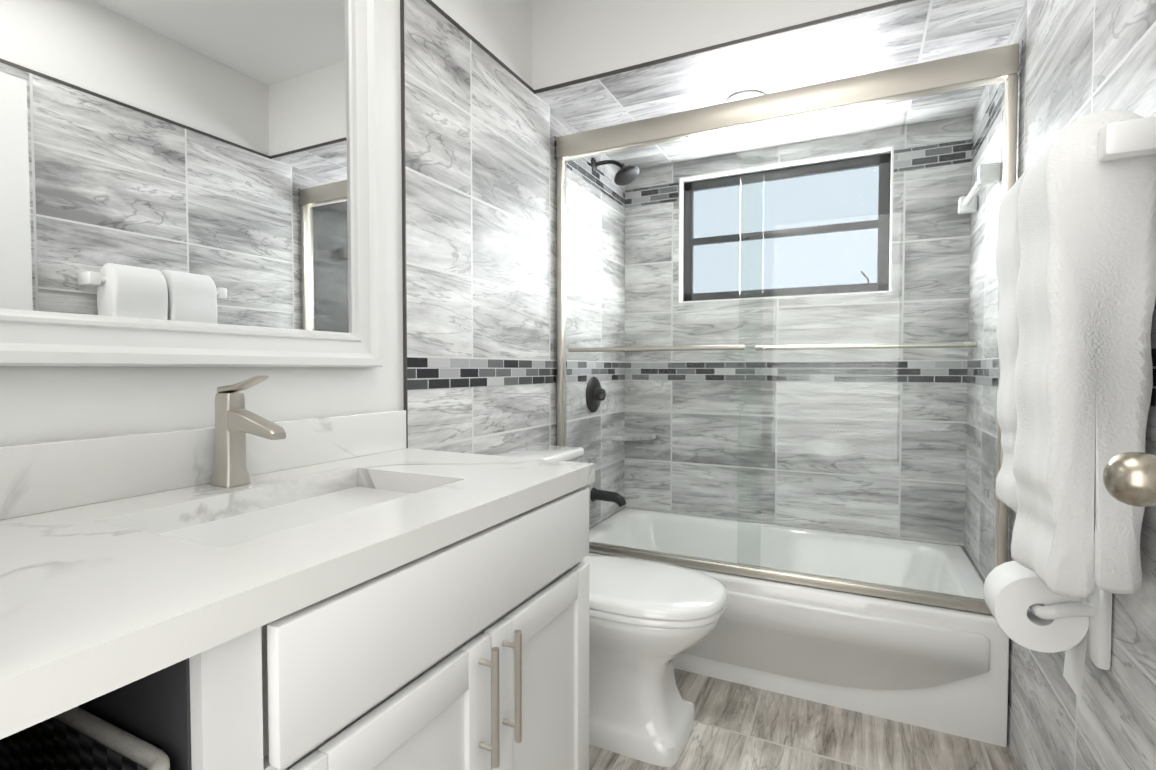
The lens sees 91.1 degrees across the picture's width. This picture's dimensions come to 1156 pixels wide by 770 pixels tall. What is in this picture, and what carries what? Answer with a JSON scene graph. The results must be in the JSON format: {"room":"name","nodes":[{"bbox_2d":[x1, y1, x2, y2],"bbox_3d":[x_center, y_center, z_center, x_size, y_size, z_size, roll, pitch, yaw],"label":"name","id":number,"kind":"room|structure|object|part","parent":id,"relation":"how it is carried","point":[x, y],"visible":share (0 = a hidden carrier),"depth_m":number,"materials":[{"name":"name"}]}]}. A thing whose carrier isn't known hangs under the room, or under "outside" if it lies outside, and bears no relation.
{"room":"bathroom","nodes":[
{"label":"bathroom","id":0,"kind":"room"},
{"bbox_2d":[0,0,531,445],"bbox_3d":[-0.542,-0.184,1.466,0.100,2.440,3.650,1,2,26],"label":"wall","id":1,"kind":"structure","parent":0,"point":[40,404],"depth_m":1.21,"materials":[{"name":"white paint"}]},
{"bbox_2d":[0,0,382,366],"bbox_3d":[-0.681,-0.502,1.013,0.033,0.938,0.850,1,2,26],"label":"mirror","id":2,"kind":"object","parent":1,"relation":"attached to","point":[190,183],"visible":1,"depth_m":1.01,"materials":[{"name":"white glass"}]},
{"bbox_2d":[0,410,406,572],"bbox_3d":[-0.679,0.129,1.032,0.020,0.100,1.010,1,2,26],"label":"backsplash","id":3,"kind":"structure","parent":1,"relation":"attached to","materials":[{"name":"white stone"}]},
{"bbox_2d":[400,0,533,447],"bbox_3d":[-0.313,-0.025,1.816,0.010,2.103,0.679,1,2,26],"label":"trim","id":4,"kind":"structure","parent":1,"relation":"attached to","point":[460,28],"depth_m":1.50,"materials":[{"name":"grey metal"}]},
{"bbox_2d":[404,0,624,528],"bbox_3d":[-0.110,-0.032,2.233,0.008,2.092,1.600,1,2,26],"label":"wall tile","id":5,"kind":"structure","parent":1,"relation":"attached to","point":[483,128],"depth_m":1.87,"materials":[{"name":"grey tile"}]},
{"bbox_2d":[407,136,624,389],"bbox_3d":[-0.111,-0.493,2.216,0.010,0.975,1.592,1,2,26],"label":"tile band","id":6,"kind":"object","parent":5,"relation":"attached to","point":[425,373],"visible":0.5,"depth_m":1.97,"materials":[{"name":"tile"}]},
{"bbox_2d":[586,377,605,411],"bbox_3d":[0.101,0.044,2.573,0.072,0.164,0.173,1,2,26],"label":"shower valve","id":7,"kind":"object","parent":5,"relation":"attached to","point":[595,380],"depth_m":2.56,"materials":[{"name":"brown metal"}]},
{"bbox_2d":[590,488,626,506],"bbox_3d":[0.143,0.510,2.571,0.163,0.075,0.064,1,2,26],"label":"tub spout","id":8,"kind":"object","parent":5,"relation":"attached to","point":[614,498],"depth_m":2.56,"materials":[{"name":"brown metal"}]},
{"bbox_2d":[591,158,639,185],"bbox_3d":[0.165,-0.956,2.511,0.218,0.137,0.119,1,2,26],"label":"shower head","id":9,"kind":"object","parent":5,"relation":"attached to","point":[623,173],"depth_m":2.49},
{"bbox_2d":[612,433,655,440],"bbox_3d":[0.281,0.262,2.837,0.170,0.020,0.170,1,2,26],"label":"corner shelf","id":10,"kind":"object","parent":5,"relation":"attached to","point":[625,436],"depth_m":2.80,"materials":[{"name":"tile"}]},
{"bbox_2d":[557,158,565,445],"bbox_3d":[-0.066,-0.121,2.266,0.024,1.542,0.042,1,2,26],"label":"jamb","id":11,"kind":"object","parent":1,"relation":"attached to","point":[561,299],"visible":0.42,"depth_m":2.25,"materials":[{"name":"silver metal"}]},
{"bbox_2d":[534,0,915,93],"bbox_3d":[0.505,-1.069,1.762,1.500,0.012,0.005,1,2,26],"label":"trim","id":12,"kind":"structure","parent":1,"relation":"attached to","point":[763,35],"depth_m":1.77,"materials":[{"name":"grey metal"}]},
{"bbox_2d":[564,82,1002,599],"bbox_3d":[0.583,-0.125,1.949,1.410,1.506,0.030,1,2,26],"label":"shower door","id":13,"kind":"object","parent":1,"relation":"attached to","point":[750,352],"visible":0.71,"depth_m":1.91,"materials":[{"name":"clear glass"}]},
{"bbox_3d":[0.284,-0.129,2.082,0.755,1.506,0.006,1,2,26],"label":"shower door glass","id":14,"kind":"part","parent":13,"relation":"part of","materials":[{"name":"clear glass"}]},
{"bbox_3d":[0.892,-0.121,1.812,0.735,1.506,0.006,1,2,26],"label":"shower door glass","id":15,"kind":"part","parent":13,"relation":"part of","materials":[{"name":"clear glass"}]},
{"bbox_2d":[556,43,1018,160],"bbox_3d":[0.583,-0.924,1.926,1.468,0.083,0.050,1,2,26],"label":"header","id":16,"kind":"object","parent":1,"relation":"attached to","point":[973,69],"visible":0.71,"depth_m":1.82,"materials":[{"name":"silver metal"}]},
{"bbox_2d":[532,0,893,89],"bbox_3d":[0.709,-1.255,2.174,1.500,0.340,0.925,1,2,26],"label":"wall","id":17,"kind":"structure","parent":0,"point":[572,40],"depth_m":1.91,"materials":[{"name":"white paint"}]},
{"bbox_2d":[535,0,1025,168],"bbox_3d":[0.707,-1.081,2.175,1.484,0.008,0.917,1,2,26],"label":"soffit ceiling","id":18,"kind":"structure","parent":17,"relation":"attached to","point":[906,34],"depth_m":1.95,"materials":[{"name":"grey tile"}]},
{"bbox_2d":[725,91,765,102],"bbox_3d":[0.634,-1.072,2.140,0.150,0.006,0.150,1,2,26],"label":"recessed light","id":19,"kind":"object","parent":18,"relation":"in","point":[742,95],"visible":0.29,"depth_m":2.09,"materials":[{"name":"white plastic"}]},
{"bbox_2d":[589,668,1018,769],"bbox_3d":[0.176,1.096,1.152,1.700,0.100,3.650,1,2,26],"label":"floor","id":20,"kind":"structure","parent":0,"point":[737,726],"depth_m":1.64,"materials":[{"name":"tile"}]},
{"bbox_2d":[0,376,594,769],"bbox_3d":[-0.421,0.519,0.917,0.594,1.066,1.010,1,2,26],"label":"bathroom vanity","id":21,"kind":"object","parent":20,"relation":"on","point":[238,586],"visible":1,"depth_m":0.74,"materials":[{"name":"white"}]},
{"bbox_2d":[0,655,182,769],"bbox_3d":[-0.590,0.639,0.555,0.459,0.606,0.148,1,2,26],"label":"basket","id":22,"kind":"object","parent":21,"relation":"on","point":[99,733],"depth_m":0.57,"materials":[{"name":"black wicker"}]},
{"bbox_2d":[209,376,286,487],"bbox_3d":[-0.578,0.081,0.996,0.159,0.196,0.048,1,2,26],"label":"faucet","id":23,"kind":"object","parent":21,"relation":"on","point":[233,421],"depth_m":1.00,"materials":[{"name":"silver metal"}]},
{"bbox_3d":[-0.226,0.669,0.743,0.019,0.540,0.366,1,2,26],"label":"door","id":24,"kind":"part","parent":21,"relation":"part of","materials":[{"name":"white wood"}]},
{"bbox_3d":[-0.145,0.304,0.899,0.019,0.146,0.737,1,2,26],"label":"drawer","id":25,"kind":"part","parent":21,"relation":"part of","materials":[{"name":"white wood"}]},
{"bbox_3d":[-0.138,0.424,0.863,0.028,0.009,0.009,1,2,26],"label":"handle post","id":26,"kind":"part","parent":21,"relation":"part of","materials":[{"name":"silver metal"}]},
{"bbox_3d":[-0.138,0.554,0.867,0.028,0.009,0.009,1,2,26],"label":"handle post","id":27,"kind":"part","parent":21,"relation":"part of","materials":[{"name":"silver metal"}]},
{"bbox_3d":[-0.109,0.422,0.921,0.028,0.009,0.009,1,2,26],"label":"handle post","id":28,"kind":"part","parent":21,"relation":"part of","materials":[{"name":"silver metal"}]},
{"bbox_3d":[-0.109,0.552,0.925,0.028,0.009,0.009,1,2,26],"label":"handle post","id":29,"kind":"part","parent":21,"relation":"part of","materials":[{"name":"silver metal"}]},
{"bbox_3d":[-0.063,0.660,1.076,0.019,0.540,0.366,1,2,26],"label":"door","id":30,"kind":"part","parent":21,"relation":"part of","materials":[{"name":"white wood"}]},
{"bbox_2d":[496,444,727,766],"bbox_3d":[0.075,0.629,1.733,0.740,0.800,0.480,1,2,26],"label":"toilet","id":31,"kind":"object","parent":20,"relation":"on","point":[649,621],"visible":0.46,"depth_m":1.59,"materials":[{"name":"white ceramic"}]},
{"bbox_3d":[-0.166,0.242,1.846,0.197,0.034,0.470,1,2,26],"label":"tank lid","id":32,"kind":"part","parent":31,"relation":"part of","materials":[{"name":"white ceramic"}]},
{"bbox_3d":[0.152,0.617,1.701,0.571,0.020,0.384,1,2,26],"label":"seat","id":33,"kind":"part","parent":31,"relation":"part of","materials":[{"name":"white ceramic"}]},
{"bbox_3d":[0.153,0.592,1.700,0.573,0.028,0.386,1,2,26],"label":"lid","id":34,"kind":"part","parent":31,"relation":"part of","materials":[{"name":"white ceramic"}]},
{"bbox_3d":[0.157,0.829,1.705,0.543,0.402,0.372,1,2,26],"label":"bowl","id":35,"kind":"part","parent":31,"relation":"part of","materials":[{"name":"white ceramic"}]},
{"bbox_2d":[588,508,1008,746],"bbox_3d":[0.731,0.833,2.279,1.472,0.360,0.797,1,2,26],"label":"bathtub","id":36,"kind":"object","parent":20,"relation":"on","point":[940,669],"visible":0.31,"depth_m":1.84,"materials":[{"name":"white ceramic"}]},
{"bbox_3d":[0.558,0.833,1.926,1.380,0.250,0.012,1,2,26],"label":"apron panel","id":37,"kind":"part","parent":36,"relation":"part of","materials":[{"name":"white ceramic"}]},
{"bbox_2d":[589,541,991,614],"bbox_3d":[0.583,0.644,1.971,1.420,0.029,0.042,1,2,26],"label":"track","id":38,"kind":"object","parent":36,"relation":"on","point":[920,597],"visible":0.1,"depth_m":1.87,"materials":[{"name":"silver metal"}]},
{"bbox_2d":[995,74,1017,567],"bbox_3d":[1.232,-0.103,1.632,0.024,1.542,0.042,1,2,26],"label":"jamb","id":39,"kind":"object","parent":36,"relation":"on","point":[1009,182],"visible":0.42,"depth_m":1.61,"materials":[{"name":"silver metal"}]},
{"bbox_3d":[0.945,-0.219,2.687,1.500,2.440,0.150,1,2,26],"label":"wall","id":40,"kind":"structure","parent":0,"visible":0},
{"bbox_2d":[678,145,893,302],"bbox_3d":[0.939,-0.708,2.649,0.926,0.616,0.118,1,2,26],"label":"window trim","id":41,"kind":"structure","parent":40,"relation":"attached to","point":[776,166],"depth_m":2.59,"materials":[{"name":"white paint"}]},
{"bbox_2d":[684,153,890,300],"bbox_3d":[0.950,-0.709,2.670,0.910,0.600,0.040,1,2,26],"label":"window","id":42,"kind":"structure","parent":40,"relation":"in","point":[721,282],"depth_m":2.64,"materials":[{"name":"grey"}]},
{"bbox_2d":[860,270,868,282],"bbox_3d":[1.257,-0.474,2.485,0.039,0.056,0.035,1,2,26],"label":"handle","id":43,"kind":"object","parent":42,"relation":"attached to","point":[862,273],"depth_m":2.48,"materials":[{"name":"grey metal"}]},
{"bbox_2d":[624,115,972,548],"bbox_3d":[0.910,-0.043,2.621,1.484,2.092,0.008,1,2,26],"label":"wall tile","id":44,"kind":"structure","parent":40,"relation":"attached to","point":[934,431],"depth_m":2.54,"materials":[{"name":"grey tile"}]},
{"bbox_2d":[625,139,971,382],"bbox_3d":[0.910,-0.505,2.607,1.484,0.975,0.010,1,2,26],"label":"tile band","id":45,"kind":"object","parent":44,"relation":"attached to","point":[831,371],"depth_m":2.52,"materials":[{"name":"tile"}]},
{"bbox_3d":[0.895,-0.164,0.764,0.100,2.440,3.650,1,2,26],"label":"wall","id":46,"kind":"structure","parent":0,"visible":0},
{"bbox_2d":[964,0,1155,769],"bbox_3d":[1.000,0.000,1.107,0.008,2.092,2.650,1,2,26],"label":"wall tile","id":47,"kind":"structure","parent":46,"relation":"attached to","point":[1081,58],"depth_m":1.23,"materials":[{"name":"grey tile"}]},
{"bbox_2d":[958,162,1000,213],"bbox_3d":[1.407,-0.684,1.997,0.060,0.060,0.430,1,2,26],"label":"towel bar","id":48,"kind":"object","parent":47,"relation":"attached to","point":[973,206],"depth_m":1.84,"materials":[{"name":"white"}]},
{"bbox_2d":[983,561,1112,701],"bbox_3d":[0.887,0.455,1.084,0.164,0.246,0.145,1,2,26],"label":"toilet paper holder","id":49,"kind":"object","parent":47,"relation":"attached to","point":[1028,609],"visible":0.81,"depth_m":1.06,"materials":[{"name":"white paper"}]},
{"bbox_3d":[0.907,0.412,1.076,0.085,0.044,0.138,1,2,26],"label":"arm","id":50,"kind":"part","parent":49,"relation":"part of"},
{"bbox_3d":[0.932,0.417,1.013,0.022,0.165,0.060,1,2,26],"label":"plate","id":51,"kind":"part","parent":49,"relation":"part of","materials":[{"name":"white ceramic"}]},
{"bbox_2d":[967,40,1155,406],"bbox_3d":[0.998,-0.461,1.090,0.010,0.975,2.642,1,2,26],"label":"tile band","id":52,"kind":"object","parent":47,"relation":"attached to","point":[992,113],"visible":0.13,"depth_m":1.93,"materials":[{"name":"tile"}]},
{"bbox_2d":[995,109,1155,597],"bbox_3d":[0.875,-0.048,1.028,0.147,0.751,0.496,1,2,26],"label":"towel","id":53,"kind":"object","parent":47,"relation":"attached to","point":[1075,257],"visible":1,"depth_m":0.86,"materials":[{"name":"white fabric"}]},
{"bbox_3d":[0.798,-0.350,0.800,0.094,0.048,0.036,1,2,26],"label":"post","id":54,"kind":"part","parent":53,"relation":"part of","materials":[{"name":"white ceramic"}]},
{"bbox_3d":[0.002,-0.135,2.193,0.012,0.011,0.041,1,2,26],"label":"post","id":55,"kind":"object","parent":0,"visible":0},
{"bbox_2d":[568,345,744,351],"bbox_3d":[0.262,-0.131,2.043,0.660,0.016,0.016,1,2,26],"label":"bar","id":56,"kind":"object","parent":55,"relation":"attached to","point":[678,348],"visible":0.92,"depth_m":2.02,"materials":[{"name":"silver metal"}]},
{"bbox_3d":[0.643,-0.128,1.956,0.012,0.011,0.036,1,2,26],"label":"post","id":57,"kind":"object","parent":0,"visible":0},
{"bbox_2d":[756,342,976,349],"bbox_3d":[0.911,-0.125,1.845,0.640,0.016,0.016,1,2,26],"label":"bar","id":58,"kind":"object","parent":57,"relation":"attached to","point":[885,346],"depth_m":1.82,"materials":[{"name":"silver metal"}]},
{"bbox_3d":[0.527,0.049,0.331,0.076,2.020,0.762,1,2,26],"label":"door","id":59,"kind":"structure","parent":0,"visible":0},
{"bbox_2d":[1103,452,1155,506],"bbox_3d":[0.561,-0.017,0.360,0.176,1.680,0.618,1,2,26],"label":"door knob","id":60,"kind":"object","parent":59,"relation":"attached to","point":[1129,478],"depth_m":0.62,"materials":[{"name":"silver metal"}]}
]}

